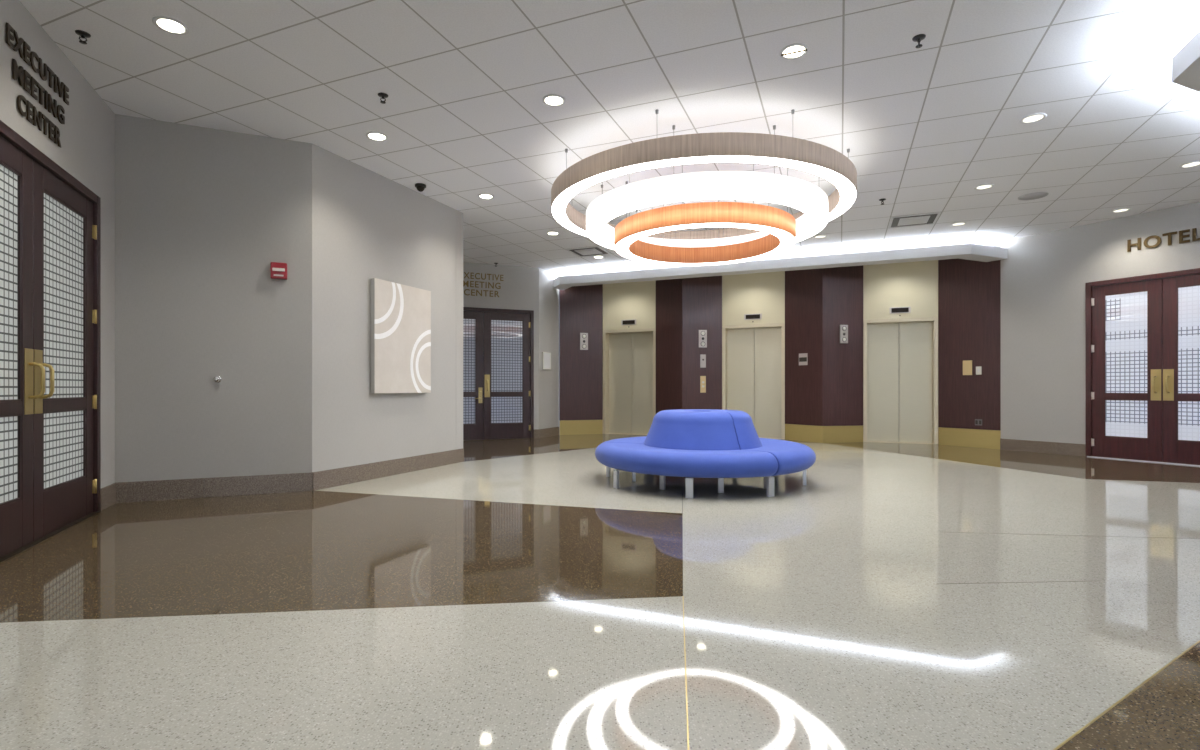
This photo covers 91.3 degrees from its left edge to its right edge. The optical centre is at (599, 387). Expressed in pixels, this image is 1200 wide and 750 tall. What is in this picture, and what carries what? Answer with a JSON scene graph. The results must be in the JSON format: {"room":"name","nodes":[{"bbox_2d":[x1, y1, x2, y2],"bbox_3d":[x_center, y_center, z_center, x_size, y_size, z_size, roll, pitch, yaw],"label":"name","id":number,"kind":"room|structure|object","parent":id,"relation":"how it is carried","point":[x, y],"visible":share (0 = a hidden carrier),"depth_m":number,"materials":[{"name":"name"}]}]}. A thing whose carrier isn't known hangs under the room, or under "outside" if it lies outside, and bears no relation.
{"room":"lobby","nodes":[
{"label":"lobby","id":0,"kind":"room"},
{"bbox_2d":[0,0,114,487],"bbox_3d":[-3.330,-0.669,2.994,0.160,3.285,4.200,0,0,-24],"label":"wall","id":1,"kind":"structure","parent":0,"point":[87,135],"depth_m":4.31,"materials":[{"name":"paint"}]},
{"bbox_2d":[6,23,68,147],"bbox_3d":[-3.551,-1.861,3.727,0.010,0.458,0.810,0,0,-24],"label":"sign","id":2,"kind":"object","parent":1,"relation":"attached to","point":[19,73],"depth_m":3.67,"materials":[{"name":"brown metal"}]},
{"bbox_2d":[0,120,101,562],"bbox_3d":[-3.559,-0.262,3.663,0.194,2.470,2.050,0,0,-24],"label":"door","id":3,"kind":"structure","parent":1,"relation":"in","point":[50,221],"depth_m":3.84,"materials":[{"name":"brown wood"}]},
{"bbox_2d":[101,483,115,510],"bbox_3d":[-3.250,0.885,3.029,0.014,0.175,4.200,0,0,-24],"label":"baseboard","id":4,"kind":"structure","parent":1,"relation":"attached to","point":[108,493],"depth_m":4.78,"materials":[{"name":"brown stone"}]},
{"bbox_2d":[115,114,311,482],"bbox_3d":[-3.440,-0.669,5.325,1.498,3.285,0.160,0,0,-24],"label":"wall","id":5,"kind":"structure","parent":0,"point":[202,214],"depth_m":5.22,"materials":[{"name":"paint"}]},
{"bbox_2d":[116,472,311,502],"bbox_3d":[-3.405,0.885,5.246,1.498,0.175,0.014,0,0,-24],"label":"baseboard","id":6,"kind":"structure","parent":5,"relation":"attached to","point":[156,490],"depth_m":5.22,"materials":[{"name":"brown stone"}]},
{"bbox_2d":[213,376,221,382],"bbox_3d":[-3.408,-0.077,5.216,0.066,0.066,0.066,0,0,-24],"label":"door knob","id":7,"kind":"object","parent":5,"relation":"attached to","point":[216,379],"visible":1,"depth_m":5.20,"materials":[{"name":"silver metal"}]},
{"bbox_2d":[270,262,286,279],"bbox_3d":[-2.962,-1.080,5.412,0.133,0.146,0.064,0,0,-24],"label":"fire alarm strobe","id":8,"kind":"object","parent":5,"relation":"attached to","point":[277,270],"visible":1,"depth_m":5.39,"materials":[{"name":"red plastic"}]},
{"bbox_2d":[312,144,462,471],"bbox_3d":[-2.339,-0.669,6.688,0.160,3.285,2.392,0,0,22],"label":"wall","id":9,"kind":"structure","parent":0,"point":[366,224],"depth_m":6.18,"materials":[{"name":"paint"}]},
{"bbox_2d":[312,448,463,490],"bbox_3d":[-2.259,0.885,6.655,0.017,0.175,2.392,0,0,22],"label":"baseboard","id":10,"kind":"structure","parent":9,"relation":"attached to","point":[324,479],"depth_m":6.37,"materials":[{"name":"brown stone"}]},
{"bbox_2d":[371,278,430,392],"bbox_3d":[-2.237,-0.551,6.632,0.072,1.219,0.914,0,0,22],"label":"canvas painting","id":11,"kind":"object","parent":9,"relation":"attached to","point":[400,314],"visible":1,"depth_m":6.54,"materials":[{"name":"grey fabric"}]},
{"bbox_2d":[456,210,460,448],"bbox_3d":[-3.108,-0.669,8.182,2.726,3.285,0.160,0,0,21],"label":"wall","id":12,"kind":"structure","parent":0,"point":[458,213],"depth_m":7.66,"materials":[{"name":"paint"}]},
{"bbox_2d":[463,262,538,428],"bbox_3d":[-2.829,-0.669,10.739,3.500,3.285,0.160,0,0,-22],"label":"wall","id":13,"kind":"structure","parent":0,"point":[519,290],"depth_m":11.11,"materials":[{"name":"paint"}]},
{"bbox_2d":[463,272,503,296],"bbox_3d":[-2.193,-1.916,10.900,0.810,0.428,0.010,0,0,-22],"label":"sign","id":14,"kind":"object","parent":13,"relation":"attached to","point":[471,275],"depth_m":10.88,"materials":[{"name":"brown metal"}]},
{"bbox_2d":[463,307,533,440],"bbox_3d":[-2.178,-0.257,10.946,1.923,2.460,0.184,0,0,-22],"label":"door","id":15,"kind":"structure","parent":13,"relation":"in","point":[498,344],"depth_m":11.04,"materials":[{"name":"brown wood"}]},
{"bbox_2d":[534,429,538,438],"bbox_3d":[-2.751,0.885,10.677,3.400,0.175,0.014,0,0,-22],"label":"baseboard","id":16,"kind":"structure","parent":13,"relation":"attached to","point":[536,431],"depth_m":11.29,"materials":[{"name":"brown stone"}]},
{"bbox_2d":[539,268,558,428],"bbox_3d":[-1.088,-0.669,11.753,0.160,3.285,0.869,0,0,22],"label":"wall","id":17,"kind":"structure","parent":0,"point":[548,295],"depth_m":11.69,"materials":[{"name":"paint"}]},
{"bbox_2d":[542,352,550,369],"bbox_3d":[-1.054,-0.534,11.575,0.027,0.337,0.333,0,0,22],"label":"panel","id":18,"kind":"object","parent":17,"relation":"attached to","point":[546,356],"visible":1,"depth_m":11.54,"materials":[{"name":"white plastic"}]},
{"bbox_2d":[539,420,602,437],"bbox_3d":[-0.475,0.825,12.101,0.712,0.297,1.976,0,0,22],"label":"baseboard","id":19,"kind":"structure","parent":17,"relation":"attached to","point":[567,427],"depth_m":12.24,"materials":[{"name":"gold metal"}]},
{"bbox_2d":[559,284,602,419],"bbox_3d":[-0.306,-0.820,12.506,0.705,2.985,1.085,0,0,22],"label":"wall panel","id":20,"kind":"object","parent":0,"point":[580,307],"visible":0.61,"depth_m":12.28,"materials":[{"name":"brown wood"}]},
{"bbox_2d":[580,333,587,349],"bbox_3d":[-0.334,-0.975,12.290,0.168,0.352,0.029,0,0,-18],"label":"lantern","id":21,"kind":"object","parent":20,"relation":"attached to","point":[583,336],"visible":1,"depth_m":12.28,"materials":[{"name":"silver metal"}]},
{"bbox_2d":[0,429,1199,749],"bbox_3d":[2.500,1.033,3.000,19.000,0.121,22.000,0,0,0],"label":"floor","id":22,"kind":"structure","parent":0,"point":[507,596],"depth_m":2.58,"materials":[{"name":"beige stone"}]},
{"bbox_2d":[603,280,655,434],"bbox_3d":[0.647,-0.669,12.347,1.180,3.285,0.278,0,0,22],"label":"elevator","id":23,"kind":"object","parent":22,"relation":"on","point":[629,308],"visible":0.77,"depth_m":12.36,"materials":[{"name":"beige metal"}]},
{"bbox_2d":[683,596,688,749],"bbox_3d":[0.305,0.974,2.099,0.004,0.005,1.295,0,0,7],"label":"trim","id":24,"kind":"structure","parent":22,"relation":"on","point":[683,596],"depth_m":1.93,"materials":[{"name":"gold metal"}]},
{"bbox_2d":[595,409,815,497],"bbox_3d":[1.072,0.605,6.170,2.250,0.736,2.250,0,0,3],"label":"sofa","id":25,"kind":"object","parent":22,"relation":"on","point":[696,443],"visible":1,"depth_m":5.59,"materials":[{"name":"blue fabric"}]},
{"bbox_2d":[722,271,784,439],"bbox_3d":[2.984,-0.669,11.390,1.180,3.285,0.278,0,0,22],"label":"elevator","id":26,"kind":"object","parent":22,"relation":"on","point":[753,304],"visible":0.74,"depth_m":11.38,"materials":[{"name":"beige metal"}]},
{"bbox_2d":[863,260,937,443],"bbox_3d":[5.321,-0.669,10.433,1.180,3.285,0.278,0,0,22],"label":"elevator","id":27,"kind":"object","parent":22,"relation":"on","point":[900,300],"visible":0.92,"depth_m":10.42,"materials":[{"name":"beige metal"}]},
{"bbox_2d":[950,581,1076,583],"bbox_3d":[2.094,0.975,2.935,0.854,0.005,0.002,0,0,-3],"label":"trim","id":28,"kind":"structure","parent":22,"relation":"on","point":[1060,581],"depth_m":2.93,"materials":[{"name":"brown metal"}]},
{"bbox_2d":[958,532,1194,538],"bbox_3d":[3.083,0.975,3.874,1.583,0.005,0.002,0,0,6],"label":"trim","id":29,"kind":"structure","parent":22,"relation":"on","point":[958,532],"depth_m":3.87,"materials":[{"name":"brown metal"}]},
{"bbox_2d":[1053,640,1199,749],"bbox_3d":[1.982,0.974,2.053,3.838,0.005,0.006,0,0,-32],"label":"trim","id":30,"kind":"structure","parent":22,"relation":"on","point":[1197,642],"depth_m":1.82,"materials":[{"name":"gold metal"}]},
{"bbox_2d":[20,0,1199,289],"bbox_3d":[2.500,-2.387,3.000,19.000,0.150,22.000,0,0,0],"label":"ceiling","id":31,"kind":"structure","parent":0,"point":[464,116],"depth_m":4.53,"materials":[{"name":"tile"}]},
{"bbox_2d":[75,30,90,43],"bbox_3d":[-3.373,-2.282,3.828,0.080,0.060,0.080,0,0,-41],"label":"sprinkler","id":32,"kind":"object","parent":31,"relation":"attached to","point":[83,34],"visible":1,"depth_m":3.82,"materials":[{"name":"black metal"}]},
{"bbox_2d":[152,16,188,34],"bbox_3d":[-2.733,-2.307,3.739,0.192,0.009,0.192,0,0,22],"label":"recessed light","id":33,"kind":"object","parent":31,"relation":"in","point":[168,24],"visible":1,"depth_m":3.73,"materials":[{"name":"white paint"}]},
{"bbox_2d":[366,132,387,140],"bbox_3d":[-2.046,-2.307,5.386,0.192,0.009,0.192,0,0,22],"label":"recessed light","id":34,"kind":"object","parent":31,"relation":"in","point":[377,136],"visible":1,"depth_m":5.39,"materials":[{"name":"white"}]},
{"bbox_2d":[378,92,387,103],"bbox_3d":[-1.713,-2.282,4.632,0.080,0.060,0.080,0,0,-18],"label":"sprinkler","id":35,"kind":"object","parent":31,"relation":"attached to","point":[382,95],"visible":1,"depth_m":4.62,"materials":[{"name":"black metal"}]},
{"bbox_2d":[415,183,425,191],"bbox_3d":[-2.045,-2.275,6.687,0.124,0.075,0.124,0,0,0],"label":"dome camera","id":36,"kind":"object","parent":31,"relation":"attached to","point":[420,187],"visible":1,"depth_m":6.65,"materials":[{"name":"black plastic"}]},
{"bbox_2d":[478,193,493,198],"bbox_3d":[-1.373,-2.307,7.070,0.192,0.009,0.192,0,0,22],"label":"recessed light","id":37,"kind":"object","parent":31,"relation":"in","point":[484,195],"visible":1,"depth_m":7.08,"materials":[{"name":"white"}]},
{"bbox_2d":[547,231,558,234],"bbox_3d":[-0.701,-2.307,8.758,0.192,0.009,0.192,0,0,22],"label":"recessed light","id":38,"kind":"object","parent":31,"relation":"in","point":[550,232],"visible":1,"depth_m":8.77,"materials":[{"name":"white"}]},
{"bbox_2d":[542,94,565,105],"bbox_3d":[-0.369,-2.307,4.713,0.192,0.009,0.192,0,0,22],"label":"recessed light","id":39,"kind":"object","parent":31,"relation":"in","point":[551,99],"visible":1,"depth_m":4.71,"materials":[{"name":"white"}]},
{"bbox_2d":[565,246,610,256],"bbox_3d":[-0.192,-2.300,9.939,0.590,0.023,0.590,0,0,22],"label":"ceiling vent","id":40,"kind":"object","parent":31,"relation":"in","point":[595,250],"visible":1,"depth_m":9.88,"materials":[{"name":"white metal"}]},
{"bbox_2d":[551,109,856,265],"bbox_3d":[1.040,-1.903,6.250,3.110,0.818,3.110,0,0,0],"label":"ring chandelier","id":41,"kind":"object","parent":31,"relation":"hanging from","point":[753,231],"visible":1,"depth_m":5.33,"materials":[{"name":"white"}]},
{"bbox_2d":[552,156,855,236],"bbox_3d":[1.040,-1.866,6.250,3.097,0.008,3.097,0,0,0],"label":"diffuser","id":42,"kind":"object","parent":41,"relation":"attached to","point":[845,185],"depth_m":5.12,"materials":[{"name":"white plastic"}]},
{"bbox_2d":[615,223,794,265],"bbox_3d":[1.095,-1.500,6.250,1.867,0.008,1.867,0,0,0],"label":"diffuser","id":43,"kind":"object","parent":41,"relation":"attached to","point":[786,237],"depth_m":6.04,"materials":[{"name":"white"}]},
{"bbox_2d":[587,193,827,249],"bbox_3d":[1.095,-1.670,6.250,2.477,0.008,2.477,0,0,0],"label":"diffuser","id":44,"kind":"object","parent":41,"relation":"attached to","point":[817,214],"depth_m":5.46,"materials":[{"name":"white"}]},
{"bbox_2d":[779,43,808,59],"bbox_3d":[1.331,-2.304,4.027,0.192,0.013,0.192,0,0,22],"label":"recessed light","id":45,"kind":"object","parent":31,"relation":"in","point":[796,50],"visible":1,"depth_m":4.02,"materials":[{"name":"white"}]},
{"bbox_2d":[813,235,826,237],"bbox_3d":[3.358,-2.307,8.955,0.192,0.009,0.192,0,0,22],"label":"recessed light","id":46,"kind":"object","parent":31,"relation":"in","point":[817,236],"visible":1,"depth_m":8.95,"materials":[{"name":"white plastic"}]},
{"bbox_2d":[888,212,940,228],"bbox_3d":[4.322,-2.300,8.091,0.590,0.023,0.590,0,0,22],"label":"ceiling vent","id":47,"kind":"object","parent":31,"relation":"in","point":[928,218],"visible":1,"depth_m":8.05,"materials":[{"name":"grey metal"}]},
{"bbox_2d":[912,34,925,47],"bbox_3d":[2.105,-2.282,3.872,0.080,0.060,0.080,0,0,22],"label":"sprinkler","id":48,"kind":"object","parent":31,"relation":"attached to","point":[918,38],"visible":1,"depth_m":3.86,"materials":[{"name":"black metal"}]},
{"bbox_2d":[951,222,965,225],"bbox_3d":[5.048,-2.307,8.263,0.192,0.009,0.192,0,0,22],"label":"recessed light","id":49,"kind":"object","parent":31,"relation":"in","point":[956,223],"visible":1,"depth_m":8.25,"materials":[{"name":"white plastic"}]},
{"bbox_2d":[974,184,993,189],"bbox_3d":[4.407,-2.307,6.736,0.192,0.009,0.192,0,0,22],"label":"recessed light","id":50,"kind":"object","parent":31,"relation":"in","point":[983,186],"visible":1,"depth_m":6.72,"materials":[{"name":"white"}]},
{"bbox_2d":[1019,113,1046,123],"bbox_3d":[3.709,-2.307,5.027,0.192,0.009,0.192,0,0,22],"label":"recessed light","id":51,"kind":"object","parent":31,"relation":"in","point":[1036,117],"visible":1,"depth_m":5.03,"materials":[{"name":"white"}]},
{"bbox_2d":[1018,192,1048,199],"bbox_3d":[5.216,-2.308,7.070,0.300,0.008,0.300,0,0,0],"label":"ceiling speaker","id":52,"kind":"object","parent":31,"relation":"attached to","point":[1036,195],"visible":1,"depth_m":7.07,"materials":[{"name":"grey metal"}]},
{"bbox_2d":[1111,208,1130,212],"bbox_3d":[6.770,-2.307,7.626,0.192,0.009,0.192,0,0,22],"label":"recessed light","id":53,"kind":"object","parent":31,"relation":"in","point":[1120,209],"visible":1,"depth_m":7.63,"materials":[{"name":"white"}]},
{"bbox_2d":[1172,30,1199,91],"bbox_3d":[3.850,-2.170,1.986,2.522,0.285,11.464,0,0,40],"label":"trim","id":54,"kind":"structure","parent":31,"relation":"attached to","point":[1186,62],"depth_m":3.77,"materials":[{"name":"white paint"}]},
{"bbox_2d":[1179,161,1199,167],"bbox_3d":[6.112,-2.307,6.059,0.192,0.009,0.192,0,0,22],"label":"recessed light","id":55,"kind":"object","parent":31,"relation":"in","point":[1194,163],"visible":1,"depth_m":6.06,"materials":[{"name":"white"}]},
{"bbox_2d":[656,276,721,413],"bbox_3d":[1.766,-0.820,11.747,1.345,2.985,0.920,0,0,22],"label":"wall panel","id":56,"kind":"object","parent":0,"point":[685,307],"visible":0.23,"depth_m":11.44,"materials":[{"name":"brown wood"}]},
{"bbox_2d":[699,330,706,347],"bbox_3d":[1.996,-0.955,11.385,0.164,0.340,0.029,0,0,-11],"label":"lantern","id":57,"kind":"object","parent":56,"relation":"attached to","point":[702,333],"visible":1,"depth_m":11.37,"materials":[{"name":"silver metal"}]},
{"bbox_2d":[700,376,705,392],"bbox_3d":[2.002,-0.070,11.391,0.113,0.322,0.020,0,0,-11],"label":"plate","id":58,"kind":"object","parent":56,"relation":"attached to","point":[702,378],"visible":1,"depth_m":11.38,"materials":[{"name":"brown metal"}]},
{"bbox_2d":[700,354,705,367],"bbox_3d":[2.002,-0.522,11.392,0.113,0.254,0.018,0,0,-11],"label":"plate","id":59,"kind":"object","parent":56,"relation":"attached to","point":[702,356],"visible":1,"depth_m":11.38,"materials":[{"name":"silver metal"}]},
{"bbox_2d":[785,265,862,425],"bbox_3d":[4.103,-0.820,10.790,1.345,2.985,0.920,0,0,22],"label":"wall panel","id":60,"kind":"object","parent":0,"point":[828,390],"visible":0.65,"depth_m":10.48,"materials":[{"name":"brown wood"}]},
{"bbox_2d":[799,353,807,364],"bbox_3d":[3.699,-0.522,10.690,0.010,0.215,0.184,0,0,-35],"label":"notice sign","id":61,"kind":"object","parent":60,"relation":"attached to","point":[803,357],"visible":1,"depth_m":10.68,"materials":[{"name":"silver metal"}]},
{"bbox_2d":[785,424,862,442],"bbox_3d":[4.105,0.825,10.796,1.345,0.297,0.920,0,0,22],"label":"baseboard","id":62,"kind":"structure","parent":60,"relation":"attached to","point":[808,433],"depth_m":10.49,"materials":[{"name":"gold metal"}]},
{"bbox_2d":[840,325,847,342],"bbox_3d":[4.335,-0.957,10.428,0.150,0.326,0.029,0,0,-11],"label":"lantern","id":63,"kind":"object","parent":60,"relation":"attached to","point":[843,328],"visible":1,"depth_m":10.41,"materials":[{"name":"silver metal"}]},
{"bbox_2d":[938,259,1000,429],"bbox_3d":[6.280,-0.820,9.847,1.040,2.985,1.015,0,0,22],"label":"wall panel","id":64,"kind":"object","parent":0,"point":[969,291],"visible":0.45,"depth_m":9.67,"materials":[{"name":"brown wood"}]},
{"bbox_2d":[963,360,971,374],"bbox_3d":[6.059,-0.331,9.678,0.022,0.243,0.141,0,0,-34],"label":"thermostat plate","id":65,"kind":"object","parent":64,"relation":"attached to","point":[967,365],"visible":1,"depth_m":9.67,"materials":[{"name":"brown metal"}]},
{"bbox_2d":[938,427,1000,448],"bbox_3d":[6.282,0.825,9.852,1.040,0.297,1.015,0,0,22],"label":"baseboard","id":66,"kind":"structure","parent":64,"relation":"attached to","point":[978,438],"depth_m":9.67,"materials":[{"name":"gold metal"}]},
{"bbox_2d":[975,419,981,425],"bbox_3d":[6.156,0.559,9.546,0.011,0.101,0.109,0,0,-34],"label":"power outlet","id":67,"kind":"object","parent":64,"relation":"attached to","point":[977,421],"visible":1,"depth_m":9.54,"materials":[{"name":"grey paint"}]},
{"bbox_2d":[976,366,981,374],"bbox_3d":[6.156,-0.283,9.543,0.014,0.132,0.083,0,0,-34],"label":"light switch","id":68,"kind":"object","parent":64,"relation":"attached to","point":[979,368],"visible":1,"depth_m":9.53,"materials":[{"name":"white plastic"}]},
{"bbox_2d":[1001,202,1199,443],"bbox_3d":[8.589,-0.669,5.388,0.161,3.285,9.000,0,0,-29],"label":"wall","id":69,"kind":"structure","parent":0,"point":[1045,276],"depth_m":8.56,"materials":[{"name":"paint"}]},
{"bbox_2d":[553,240,1007,288],"bbox_3d":[2.669,-2.170,10.398,7.942,0.285,0.854,0,0,20],"label":"light","id":70,"kind":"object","parent":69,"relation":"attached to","point":[953,249],"depth_m":9.84,"materials":[{"name":"white paint"}]},
{"bbox_2d":[1000,438,1085,456],"bbox_3d":[8.512,0.885,5.346,0.019,0.175,9.000,0,0,-29],"label":"baseboard","id":71,"kind":"structure","parent":69,"relation":"attached to","point":[1072,449],"depth_m":8.74,"materials":[{"name":"brown stone"}]},
{"bbox_2d":[1086,268,1199,465],"bbox_3d":[7.294,-0.257,7.607,0.194,2.460,1.627,0,0,-29],"label":"door","id":72,"kind":"structure","parent":69,"relation":"in","point":[1143,332],"depth_m":7.77,"materials":[{"name":"brown wood"}]},
{"bbox_2d":[1127,228,1199,251],"bbox_3d":[7.275,-1.909,7.570,0.014,0.165,0.740,0,0,-29],"label":"sign","id":73,"kind":"object","parent":69,"relation":"attached to","point":[1181,236],"depth_m":7.54,"materials":[{"name":"brown metal"}]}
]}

